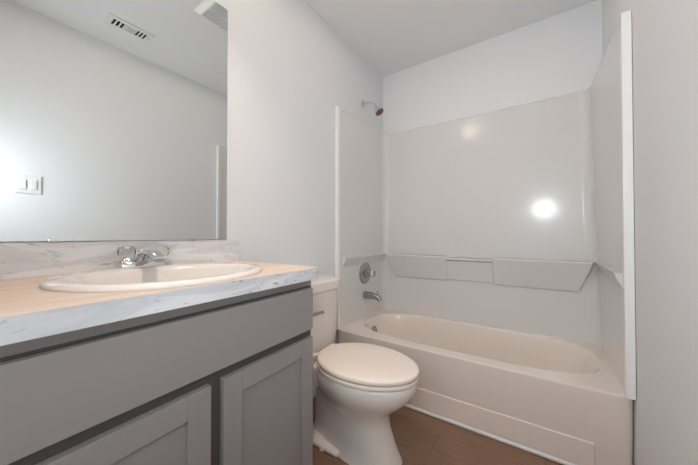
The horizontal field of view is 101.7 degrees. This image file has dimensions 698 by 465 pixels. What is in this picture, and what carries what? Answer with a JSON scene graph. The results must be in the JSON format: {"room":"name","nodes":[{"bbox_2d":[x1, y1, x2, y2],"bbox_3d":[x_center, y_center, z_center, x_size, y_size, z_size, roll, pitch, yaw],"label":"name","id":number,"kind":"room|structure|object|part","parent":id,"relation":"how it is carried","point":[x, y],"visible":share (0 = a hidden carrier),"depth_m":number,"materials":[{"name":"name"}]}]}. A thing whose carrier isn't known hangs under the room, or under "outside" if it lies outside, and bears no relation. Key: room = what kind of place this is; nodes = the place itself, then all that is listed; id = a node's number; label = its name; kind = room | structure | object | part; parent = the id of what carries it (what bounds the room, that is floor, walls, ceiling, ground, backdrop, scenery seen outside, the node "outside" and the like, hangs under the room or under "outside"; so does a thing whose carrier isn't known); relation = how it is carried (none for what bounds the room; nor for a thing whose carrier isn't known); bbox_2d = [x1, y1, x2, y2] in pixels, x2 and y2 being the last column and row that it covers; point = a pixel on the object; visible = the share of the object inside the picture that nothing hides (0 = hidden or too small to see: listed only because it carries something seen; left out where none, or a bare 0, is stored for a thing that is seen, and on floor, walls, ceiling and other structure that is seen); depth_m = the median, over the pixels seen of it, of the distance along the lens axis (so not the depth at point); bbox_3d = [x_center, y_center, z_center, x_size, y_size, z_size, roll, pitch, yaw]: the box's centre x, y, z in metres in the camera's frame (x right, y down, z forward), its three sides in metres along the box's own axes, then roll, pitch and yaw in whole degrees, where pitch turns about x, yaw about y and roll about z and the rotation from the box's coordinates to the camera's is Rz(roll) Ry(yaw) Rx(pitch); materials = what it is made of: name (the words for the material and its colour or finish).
{"room":"bathroom","nodes":[
{"label":"bathroom","id":0,"kind":"room"},
{"bbox_2d":[114,245,171,268],"bbox_3d":[-0.667,0.079,0.952,0.158,0.073,0.164,0,-1,35],"label":"faucet","id":1,"kind":"object","parent":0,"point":[150,257],"depth_m":0.93,"materials":[{"name":"silver metal"}]},
{"bbox_2d":[0,0,382,343],"bbox_3d":[-0.433,-0.201,1.642,0.120,2.500,2.694,0,-1,35],"label":"wall","id":2,"kind":"structure","parent":0,"point":[298,71],"depth_m":1.65,"materials":[{"name":"white paint"}]},
{"bbox_2d":[0,0,227,241],"bbox_3d":[-0.772,-0.513,1.044,0.008,1.090,0.701,0,-1,35],"label":"mirror","id":3,"kind":"object","parent":2,"relation":"attached to","point":[113,119],"visible":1,"depth_m":0.98,"materials":[{"name":"clear glass"}]},
{"bbox_2d":[313,385,315,397],"bbox_3d":[-0.320,1.007,1.672,0.013,0.085,0.738,0,-1,35],"label":"baseboard","id":4,"kind":"structure","parent":2,"relation":"attached to","point":[314,391],"depth_m":1.80,"materials":[{"name":"white"}]},
{"bbox_2d":[361,100,383,115],"bbox_3d":[0.193,-1.010,2.286,0.184,0.155,0.080,0,-1,35],"label":"shower head","id":5,"kind":"object","parent":2,"relation":"attached to","point":[379,111],"visible":1,"depth_m":2.26},
{"bbox_2d":[313,397,562,464],"bbox_3d":[0.242,1.103,1.157,1.764,0.120,2.694,0,-1,35],"label":"floor","id":6,"kind":"structure","parent":0,"point":[420,438],"depth_m":1.38,"materials":[{"name":"wood"}]},
{"bbox_2d":[0,240,317,464],"bbox_3d":[-0.565,0.534,0.808,0.595,1.009,0.941,0,-1,35],"label":"bathroom vanity","id":7,"kind":"object","parent":6,"relation":"on","point":[160,353],"visible":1,"depth_m":0.66,"materials":[{"name":"grey paint"}]},
{"bbox_2d":[0,240,317,345],"bbox_3d":[-0.565,0.099,0.814,0.595,0.138,0.941,0,-1,35],"label":"countertop","id":8,"kind":"structure","parent":7,"relation":"on","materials":[{"name":"stone"}]},
{"bbox_2d":[39,262,261,291],"bbox_3d":[-0.533,0.192,0.858,0.513,0.156,0.549,0,-1,35],"label":"sink","id":9,"kind":"object","parent":8,"relation":"in","point":[142,276],"depth_m":0.79,"materials":[{"name":"white ceramic"}]},
{"bbox_2d":[311,275,418,464],"bbox_3d":[-0.023,0.656,1.435,0.768,0.781,0.478,0,-1,35],"label":"toilet","id":10,"kind":"object","parent":6,"relation":"on","point":[364,391],"visible":0.85,"depth_m":1.29,"materials":[{"name":"white ceramic"}]},
{"bbox_3d":[-0.192,0.422,1.474,0.036,0.032,0.158,0,-1,35],"label":"lever","id":11,"kind":"part","parent":10,"relation":"part of","materials":[{"name":"silver metal"}]},
{"bbox_3d":[-0.249,0.462,1.594,0.218,0.389,0.478,0,-1,35],"label":"tank","id":12,"kind":"part","parent":10,"relation":"part of","materials":[{"name":"white ceramic"}]},
{"bbox_3d":[0.072,0.627,1.370,0.537,0.050,0.385,0,-1,35],"label":"seat","id":13,"kind":"part","parent":10,"relation":"part of","materials":[{"name":"beige plastic"}]},
{"bbox_2d":[335,10,635,464],"bbox_3d":[0.730,0.077,1.873,1.521,1.949,0.732,0,-1,35],"label":"bathtub","id":14,"kind":"object","parent":6,"relation":"on","point":[485,267],"visible":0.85,"depth_m":1.90,"materials":[{"name":"beige plastic"}]},
{"bbox_2d":[359,263,375,283],"bbox_3d":[0.166,0.327,2.264,0.094,0.172,0.172,0,-1,35],"label":"shower valve","id":15,"kind":"object","parent":14,"relation":"attached to","point":[366,273],"depth_m":2.25,"materials":[{"name":"silver metal"}]},
{"bbox_2d":[363,291,381,301],"bbox_3d":[0.190,0.499,2.245,0.154,0.083,0.062,0,-1,35],"label":"tub spout","id":16,"kind":"object","parent":14,"relation":"attached to","point":[367,295],"depth_m":2.23,"materials":[{"name":"silver metal"}]},
{"bbox_2d":[404,404,577,464],"bbox_3d":[0.536,1.038,1.582,1.521,0.020,0.023,0,-1,35],"label":"baseboard","id":17,"kind":"structure","parent":14,"relation":"attached to","point":[508,442],"depth_m":1.43,"materials":[{"name":"white wood"}]},
{"bbox_2d":[304,0,596,76],"bbox_3d":[0.242,-1.517,1.189,1.764,0.120,2.694,0,-1,35],"label":"ceiling","id":18,"kind":"structure","parent":0,"point":[383,38],"depth_m":1.96,"materials":[{"name":"white paint"}]},
{"bbox_2d":[383,0,601,134],"bbox_3d":[0.975,-0.194,2.230,1.524,2.500,0.120,0,-1,35],"label":"wall","id":19,"kind":"structure","parent":0,"point":[555,56],"depth_m":2.07,"materials":[{"name":"white paint"}]},
{"bbox_2d":[602,0,697,464],"bbox_3d":[0.917,-0.213,0.704,0.120,2.500,2.694,0,-1,35],"label":"wall","id":20,"kind":"structure","parent":0,"point":[665,134],"depth_m":0.85,"materials":[{"name":"white paint"}]}
]}

